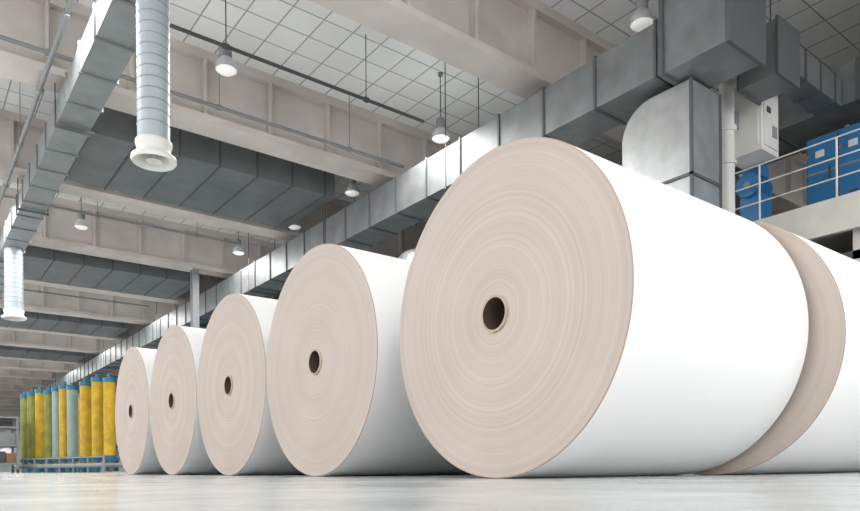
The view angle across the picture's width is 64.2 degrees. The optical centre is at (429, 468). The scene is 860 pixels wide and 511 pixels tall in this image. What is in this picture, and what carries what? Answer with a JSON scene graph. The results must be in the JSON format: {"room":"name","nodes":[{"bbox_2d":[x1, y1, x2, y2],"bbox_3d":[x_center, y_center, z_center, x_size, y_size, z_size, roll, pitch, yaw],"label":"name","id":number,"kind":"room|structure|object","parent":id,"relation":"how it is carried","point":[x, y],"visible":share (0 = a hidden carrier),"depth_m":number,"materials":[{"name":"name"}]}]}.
{"room":"paper mill","nodes":[
{"label":"paper mill","id":0,"kind":"room"},
{"bbox_2d":[0,412,19,430],"bbox_3d":[-62.039,-4.220,91.271,31.000,9.400,0.300,0,0,-38],"label":"wall","id":1,"kind":"structure","parent":0,"point":[1,413],"depth_m":94.36,"materials":[{"name":"paint"}]},
{"bbox_2d":[0,0,859,244],"bbox_3d":[-24.789,-9.280,42.802,31.000,0.200,122.000,0,0,-38],"label":"ceiling","id":2,"kind":"structure","parent":0,"point":[306,37],"depth_m":15.46,"materials":[{"name":"metal"}]},
{"bbox_2d":[0,396,19,401],"bbox_3d":[-48.683,-8.213,73.873,31.000,1.600,0.720,0,0,-38],"label":"ceiling beam","id":3,"kind":"structure","parent":2,"relation":"attached to","point":[12,399],"depth_m":75.52,"materials":[{"name":"beige concrete"}]},
{"bbox_2d":[0,401,19,405],"bbox_3d":[-52.097,-8.189,78.311,31.000,1.600,0.720,0,0,-38],"label":"ceiling beam","id":4,"kind":"structure","parent":2,"relation":"attached to","point":[7,403],"depth_m":80.29,"materials":[{"name":"beige concrete"}]},
{"bbox_2d":[0,405,19,409],"bbox_3d":[-55.512,-8.166,82.750,31.000,1.600,0.720,0,0,-38],"label":"ceiling beam","id":5,"kind":"structure","parent":2,"relation":"attached to","point":[1,406],"depth_m":85.07,"materials":[{"name":"beige concrete"}]},
{"bbox_2d":[0,409,19,412],"bbox_3d":[-58.926,-8.142,87.189,31.000,1.600,0.720,0,0,-38],"label":"ceiling beam","id":6,"kind":"structure","parent":2,"relation":"attached to","point":[1,410],"depth_m":89.97,"materials":[{"name":"beige concrete"}]},
{"bbox_2d":[0,391,23,396],"bbox_3d":[-45.269,-8.237,69.434,31.000,1.600,0.720,0,0,-38],"label":"ceiling beam","id":7,"kind":"structure","parent":2,"relation":"attached to","point":[2,393],"depth_m":70.76,"materials":[{"name":"beige concrete"}]},
{"bbox_2d":[0,0,74,204],"bbox_3d":[-14.777,-8.343,22.742,0.130,1.815,66.000,0,0,-38],"label":"ceiling pipe","id":8,"kind":"object","parent":2,"relation":"hanging from","point":[67,12],"depth_m":13.60,"materials":[{"name":"grey metal"}]},
{"bbox_2d":[0,385,79,393],"bbox_3d":[-41.854,-8.261,64.995,31.000,1.600,0.720,0,0,-38],"label":"ceiling beam","id":9,"kind":"structure","parent":2,"relation":"attached to","point":[13,388],"depth_m":66.33,"materials":[{"name":"beige concrete"}]},
{"bbox_2d":[0,345,84,361],"bbox_3d":[-26.674,-8.327,45.384,6.350,1.680,3.260,0,0,-38],"label":"duct","id":10,"kind":"object","parent":2,"relation":"hanging from","point":[5,351],"visible":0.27,"depth_m":45.25,"materials":[{"name":"grey metal"}]},
{"bbox_2d":[0,353,99,364],"bbox_3d":[-28.197,-8.356,47.240,31.000,1.600,0.720,0,0,-38],"label":"ceiling beam","id":11,"kind":"structure","parent":2,"relation":"attached to","point":[88,356],"depth_m":49.11,"materials":[{"name":"beige concrete"}]},
{"bbox_2d":[0,377,116,388],"bbox_3d":[-38.440,-8.285,60.556,31.000,1.600,0.720,0,0,-38],"label":"ceiling beam","id":12,"kind":"structure","parent":2,"relation":"attached to","point":[3,381],"depth_m":61.85,"materials":[{"name":"beige concrete"}]},
{"bbox_2d":[0,369,117,384],"bbox_3d":[-35.026,-8.309,56.118,31.000,1.600,0.720,0,0,-38],"label":"ceiling beam","id":13,"kind":"structure","parent":2,"relation":"attached to","point":[7,373],"depth_m":57.26,"materials":[{"name":"beige concrete"}]},
{"bbox_2d":[0,358,119,376],"bbox_3d":[-31.611,-8.332,51.679,31.000,1.600,0.720,0,0,-38],"label":"ceiling beam","id":14,"kind":"structure","parent":2,"relation":"attached to","point":[16,364],"depth_m":52.70,"materials":[{"name":"beige concrete"}]},
{"bbox_2d":[0,329,120,353],"bbox_3d":[-24.783,-8.380,42.802,31.000,1.600,0.720,0,0,-38],"label":"ceiling beam","id":15,"kind":"structure","parent":2,"relation":"attached to","point":[7,337],"depth_m":43.37,"materials":[{"name":"beige concrete"}]},
{"bbox_2d":[0,308,128,337],"bbox_3d":[-19.846,-8.375,36.506,6.350,1.680,3.260,0,0,-38],"label":"duct","id":16,"kind":"object","parent":2,"relation":"hanging from","point":[35,320],"visible":0.44,"depth_m":36.28,"materials":[{"name":"grey metal"}]},
{"bbox_2d":[0,0,135,298],"bbox_3d":[-14.294,-7.238,23.108,0.740,0.830,66.000,0,0,-38],"label":"air duct","id":17,"kind":"object","parent":2,"relation":"hanging from","point":[107,44],"visible":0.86,"depth_m":13.46,"materials":[{"name":"metal"}]},
{"bbox_2d":[1,247,26,320],"bbox_3d":[-13.127,-5.811,21.605,0.700,2.200,0.700,0,0,-38],"label":"air diffuser","id":18,"kind":"object","parent":17,"relation":"hanging from","point":[13,309],"visible":1,"depth_m":21.40,"materials":[{"name":"metal"}]},
{"bbox_2d":[130,0,176,171],"bbox_3d":[-3.864,-5.621,9.564,0.610,2.710,0.610,0,0,-38],"label":"pipe","id":19,"kind":"object","parent":17,"relation":"hanging from","point":[153,150],"visible":1,"depth_m":9.39,"materials":[{"name":"metal"}]},
{"bbox_2d":[0,323,147,340],"bbox_3d":[-21.369,-8.404,38.363,31.000,1.600,0.720,0,0,-38],"label":"ceiling beam","id":20,"kind":"structure","parent":2,"relation":"attached to","point":[133,328],"depth_m":39.84,"materials":[{"name":"beige concrete"}]},
{"bbox_2d":[74,197,88,229],"bbox_3d":[-11.164,-8.471,21.921,0.430,1.608,0.430,0,0,-38],"label":"lamp","id":21,"kind":"object","parent":2,"relation":"hanging from","point":[80,223],"visible":0.84,"depth_m":21.82,"materials":[{"name":"silver metal"}]},
{"bbox_2d":[23,285,148,306],"bbox_3d":[-19.769,-8.485,28.492,15.500,1.460,0.120,0,0,-38],"label":"ceiling pipe","id":22,"kind":"object","parent":2,"relation":"hanging from","point":[38,291],"depth_m":31.44,"materials":[{"name":"grey metal"}]},
{"bbox_2d":[0,283,206,326],"bbox_3d":[-17.954,-8.428,33.924,31.000,1.600,0.720,0,0,-38],"label":"ceiling beam","id":23,"kind":"structure","parent":2,"relation":"attached to","point":[33,301],"depth_m":34.44,"materials":[{"name":"beige concrete"}]},
{"bbox_2d":[23,245,199,298],"bbox_3d":[-13.017,-8.422,27.629,6.350,1.680,3.260,0,0,-38],"label":"duct","id":24,"kind":"object","parent":2,"relation":"hanging from","point":[39,263],"visible":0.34,"depth_m":27.00,"materials":[{"name":"grey metal"}]},
{"bbox_2d":[3,195,240,245],"bbox_3d":[-12.818,-8.534,19.456,15.500,1.460,0.120,0,0,-38],"label":"ceiling pipe","id":25,"kind":"object","parent":2,"relation":"hanging from","point":[97,215],"depth_m":21.97,"materials":[{"name":"grey metal"}]},
{"bbox_2d":[0,186,281,277],"bbox_3d":[-11.126,-8.476,25.047,31.000,1.600,0.720,0,0,-38],"label":"ceiling beam","id":26,"kind":"structure","parent":2,"relation":"attached to","point":[105,238],"depth_m":25.15,"materials":[{"name":"beige concrete"}]},
{"bbox_2d":[23,274,281,304],"bbox_3d":[-14.540,-8.452,29.486,31.000,1.600,0.720,0,0,-38],"label":"ceiling beam","id":27,"kind":"structure","parent":2,"relation":"attached to","point":[207,282],"depth_m":30.70,"materials":[{"name":"beige concrete"}]},
{"bbox_2d":[63,107,334,228],"bbox_3d":[-6.188,-8.470,18.752,6.350,1.680,3.260,0,0,-38],"label":"duct","id":28,"kind":"object","parent":2,"relation":"hanging from","point":[211,175],"visible":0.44,"depth_m":18.23,"materials":[{"name":"grey metal"}]},
{"bbox_2d":[0,0,403,167],"bbox_3d":[-7.239,-8.573,13.023,16.500,1.460,0.120,0,0,-38],"label":"ceiling pipe","id":29,"kind":"object","parent":2,"relation":"hanging from","point":[219,107],"depth_m":15.09,"materials":[{"name":"grey metal"}]},
{"bbox_2d":[0,109,425,257],"bbox_3d":[-7.711,-8.499,20.608,31.000,1.600,0.720,0,0,-38],"label":"ceiling beam","id":30,"kind":"structure","parent":2,"relation":"attached to","point":[392,246],"depth_m":20.20,"materials":[{"name":"beige concrete"}]},
{"bbox_2d":[215,26,237,76],"bbox_3d":[-3.983,-8.521,13.369,0.430,1.608,0.430,0,0,-38],"label":"lamp","id":31,"kind":"object","parent":2,"relation":"hanging from","point":[225,65],"visible":0.85,"depth_m":13.27,"materials":[{"name":"silver metal"}]},
{"bbox_2d":[0,0,453,186],"bbox_3d":[-4.297,-8.523,16.170,31.000,1.600,0.720,0,0,-38],"label":"ceiling beam","id":32,"kind":"structure","parent":2,"relation":"attached to","point":[253,92],"depth_m":15.97,"materials":[{"name":"beige concrete"}]},
{"bbox_2d":[232,231,244,254],"bbox_3d":[-6.894,-8.501,24.642,0.430,1.608,0.430,0,0,-38],"label":"lamp","id":33,"kind":"object","parent":2,"relation":"hanging from","point":[237,250],"visible":0.86,"depth_m":24.54,"materials":[{"name":"silver metal"}]},
{"bbox_2d":[288,221,300,229],"bbox_3d":[-4.374,-8.519,22.055,0.430,1.608,0.430,0,0,-38],"label":"lamp","id":34,"kind":"object","parent":2,"relation":"hanging from","point":[297,225],"visible":0.48,"depth_m":21.96,"materials":[{"name":"silver metal"}]},
{"bbox_2d":[169,0,423,122],"bbox_3d":[-6.294,-8.582,10.975,15.500,1.455,0.110,0,0,-38],"label":"ceiling pipe","id":35,"kind":"object","parent":2,"relation":"hanging from","point":[224,45],"depth_m":13.63,"materials":[{"name":"grey metal"}]},
{"bbox_2d":[344,178,359,196],"bbox_3d":[-2.210,-8.534,19.385,0.430,1.608,0.430,0,0,-38],"label":"lamp","id":36,"kind":"object","parent":2,"relation":"hanging from","point":[351,190],"visible":0.74,"depth_m":19.28,"materials":[{"name":"silver metal"}]},
{"bbox_2d":[43,0,765,389],"bbox_3d":[-14.844,-7.739,36.136,1.100,3.020,64.680,0,0,-38],"label":"air duct","id":37,"kind":"object","parent":2,"relation":"hanging from","point":[711,42],"visible":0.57,"depth_m":13.23,"materials":[{"name":"metal"}]},
{"bbox_2d":[432,72,449,142],"bbox_3d":[0.248,-8.551,16.209,0.430,1.608,0.430,0,0,-38],"label":"lamp","id":38,"kind":"object","parent":2,"relation":"hanging from","point":[438,136],"visible":0.94,"depth_m":16.12,"materials":[{"name":"silver metal"}]},
{"bbox_2d":[310,0,806,213],"bbox_3d":[-0.883,-8.547,11.731,31.000,1.600,0.720,0,0,-38],"label":"ceiling beam","id":39,"kind":"structure","parent":2,"relation":"attached to","point":[521,48],"depth_m":13.39,"materials":[{"name":"beige concrete"}]},
{"bbox_2d":[403,55,859,251],"bbox_3d":[1.998,-8.082,21.767,1.640,2.570,28.000,0,0,-38],"label":"air duct","id":40,"kind":"object","parent":2,"relation":"hanging from","point":[796,127],"visible":0.03,"depth_m":13.72,"materials":[{"name":"metal"}]},
{"bbox_2d":[629,0,654,31],"bbox_3d":[3.731,-8.575,12.076,0.430,1.608,0.430,0,0,-38],"label":"lamp","id":41,"kind":"object","parent":2,"relation":"hanging from","point":[643,17],"visible":0.85,"depth_m":11.97,"materials":[{"name":"silver metal"}]},
{"bbox_2d":[737,0,841,115],"bbox_3d":[6.564,-7.934,12.315,2.770,2.930,0.710,0,0,-38],"label":"air duct","id":42,"kind":"object","parent":2,"relation":"hanging from","point":[789,70],"visible":0.8,"depth_m":11.71,"materials":[{"name":"grey metal"}]},
{"bbox_2d":[0,471,859,510],"bbox_3d":[-24.722,0.370,42.802,31.000,0.300,122.000,0,0,-38],"label":"floor","id":43,"kind":"structure","parent":0,"point":[113,490],"depth_m":1.28,"materials":[{"name":"concrete"}]},
{"bbox_2d":[0,416,19,472],"bbox_3d":[-13.194,-0.712,21.010,0.900,1.698,1.340,0,0,-38],"label":"shelf","id":44,"kind":"object","parent":43,"relation":"on","point":[7,440],"visible":1,"depth_m":20.75,"materials":[{"name":"metal"}]},
{"bbox_2d":[0,422,21,471],"bbox_3d":[-42.803,-1.854,67.763,8.200,4.400,40.200,0,0,-38],"label":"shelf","id":45,"kind":"object","parent":43,"relation":"on","point":[3,468],"visible":0.16,"depth_m":51.62,"materials":[{"name":"metal"}]},
{"bbox_2d":[24,394,99,472],"bbox_3d":[-13.078,-1.187,24.177,5.028,2.650,0.418,0,0,36],"label":"rack","id":46,"kind":"object","parent":43,"relation":"on","point":[26,470],"visible":0.06,"depth_m":23.11,"materials":[{"name":"teal metal"}]},
{"bbox_2d":[10,374,125,472],"bbox_3d":[-10.888,-1.237,20.360,6.700,2.720,0.720,0,0,41],"label":"rack","id":47,"kind":"object","parent":43,"relation":"on","point":[48,418],"visible":0.96,"depth_m":20.03,"materials":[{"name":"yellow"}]},
{"bbox_2d":[100,439,124,470],"bbox_3d":[-12.846,-2.063,40.217,5.300,4.400,49.000,0,0,-38],"label":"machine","id":48,"kind":"object","parent":43,"relation":"on","point":[117,451],"visible":0.02,"depth_m":48.87,"materials":[{"name":"metal"}]},
{"bbox_2d":[115,347,166,474],"bbox_3d":[-2.928,-0.671,8.387,1.396,1.476,1.476,0,0,-38],"label":"paper roll","id":49,"kind":"object","parent":43,"relation":"on","point":[135,444],"visible":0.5,"depth_m":7.82,"materials":[{"name":"beige paper"}]},
{"bbox_2d":[150,325,222,474],"bbox_3d":[-2.002,-0.673,7.182,1.396,1.468,1.468,0,0,-38],"label":"paper roll","id":50,"kind":"object","parent":43,"relation":"on","point":[179,447],"visible":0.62,"depth_m":6.64,"materials":[{"name":"beige paper"}]},
{"bbox_2d":[190,268,198,327],"bbox_3d":[-9.084,-3.790,26.513,0.600,7.800,0.600,0,0,-38],"label":"steel column","id":51,"kind":"structure","parent":43,"relation":"on","point":[194,273],"depth_m":26.41,"materials":[{"name":"grey metal"}]},
{"bbox_2d":[197,293,305,475],"bbox_3d":[-1.093,-0.680,6.001,1.396,1.470,1.470,0,0,-38],"label":"paper roll","id":52,"kind":"object","parent":43,"relation":"on","point":[239,437],"visible":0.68,"depth_m":5.45,"materials":[{"name":"beige paper"}]},
{"bbox_2d":[267,244,468,476],"bbox_3d":[-0.191,-0.689,4.828,1.396,1.474,1.474,0,0,-38],"label":"paper roll","id":53,"kind":"object","parent":43,"relation":"on","point":[339,404],"visible":0.66,"depth_m":4.23,"materials":[{"name":"beige paper"}]},
{"bbox_2d":[398,248,415,260],"bbox_3d":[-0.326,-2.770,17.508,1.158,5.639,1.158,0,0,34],"label":"paper roll","id":54,"kind":"object","parent":43,"relation":"on","point":[407,255],"visible":0.13,"depth_m":17.08,"materials":[{"name":"white paper"}]},
{"bbox_2d":[400,137,808,478],"bbox_3d":[0.837,-0.694,3.476,1.396,1.470,1.470,0,0,-38],"label":"paper roll","id":55,"kind":"object","parent":43,"relation":"on","point":[568,310],"visible":1,"depth_m":2.92,"materials":[{"name":"beige paper"}]},
{"bbox_2d":[622,77,721,207],"bbox_3d":[4.196,-3.167,11.943,0.910,6.370,1.410,0,0,-38],"label":"duct","id":56,"kind":"object","parent":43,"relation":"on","point":[673,139],"visible":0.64,"depth_m":11.48,"materials":[{"name":"grey metal"}]},
{"bbox_2d":[716,76,778,213],"bbox_3d":[5.891,-3.719,12.727,1.100,7.450,0.760,0,0,-38],"label":"column","id":57,"kind":"structure","parent":43,"relation":"on","point":[749,130],"depth_m":12.56,"materials":[{"name":"metal"}]},
{"bbox_2d":[693,221,859,474],"bbox_3d":[2.082,-0.653,4.185,1.376,1.370,1.370,0,0,-38],"label":"paper roll","id":58,"kind":"object","parent":43,"relation":"on","point":[817,430],"visible":0.3,"depth_m":3.39,"materials":[{"name":"beige paper"}]},
{"bbox_2d":[753,190,859,261],"bbox_3d":[10.508,-2.351,14.529,9.000,4.650,8.200,0,0,-38],"label":"platform","id":59,"kind":"object","parent":43,"relation":"on","point":[833,224],"visible":0.06,"depth_m":11.97,"materials":[{"name":"concrete"}]},
{"bbox_2d":[736,164,772,220],"bbox_3d":[6.374,-5.283,13.447,0.640,1.270,0.460,0,0,-38],"label":"motor","id":60,"kind":"object","parent":59,"relation":"on","point":[749,177],"visible":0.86,"depth_m":13.31,"materials":[{"name":"metal"}]},
{"bbox_2d":[735,128,859,219],"bbox_3d":[7.053,-5.209,11.908,0.034,1.112,8.168,0,0,-38],"label":"guard rail","id":61,"kind":"object","parent":59,"relation":"on","point":[836,157],"visible":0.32,"depth_m":12.33,"materials":[{"name":"white metal"}]},
{"bbox_2d":[806,122,859,205],"bbox_3d":[8.303,-5.736,13.609,0.980,2.150,1.200,0,0,-38],"label":"tall cabinet","id":62,"kind":"object","parent":59,"relation":"on","point":[850,142],"visible":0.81,"depth_m":13.41,"materials":[{"name":"metal"}]},
{"bbox_2d":[838,466,859,471],"bbox_3d":[3.198,-0.665,5.113,1.376,1.380,1.380,0,0,-38],"label":"paper roll","id":63,"kind":"object","parent":43,"relation":"on","point":[857,469],"visible":0.02,"depth_m":4.70,"materials":[{"name":"beige paper"}]},
{"bbox_2d":[735,168,806,215],"bbox_3d":[-12.450,-4.566,52.267,0.550,9.400,122.000,0,0,-38],"label":"wall","id":64,"kind":"structure","parent":0,"point":[737,198],"depth_m":21.07,"materials":[{"name":"paint"}]}
]}

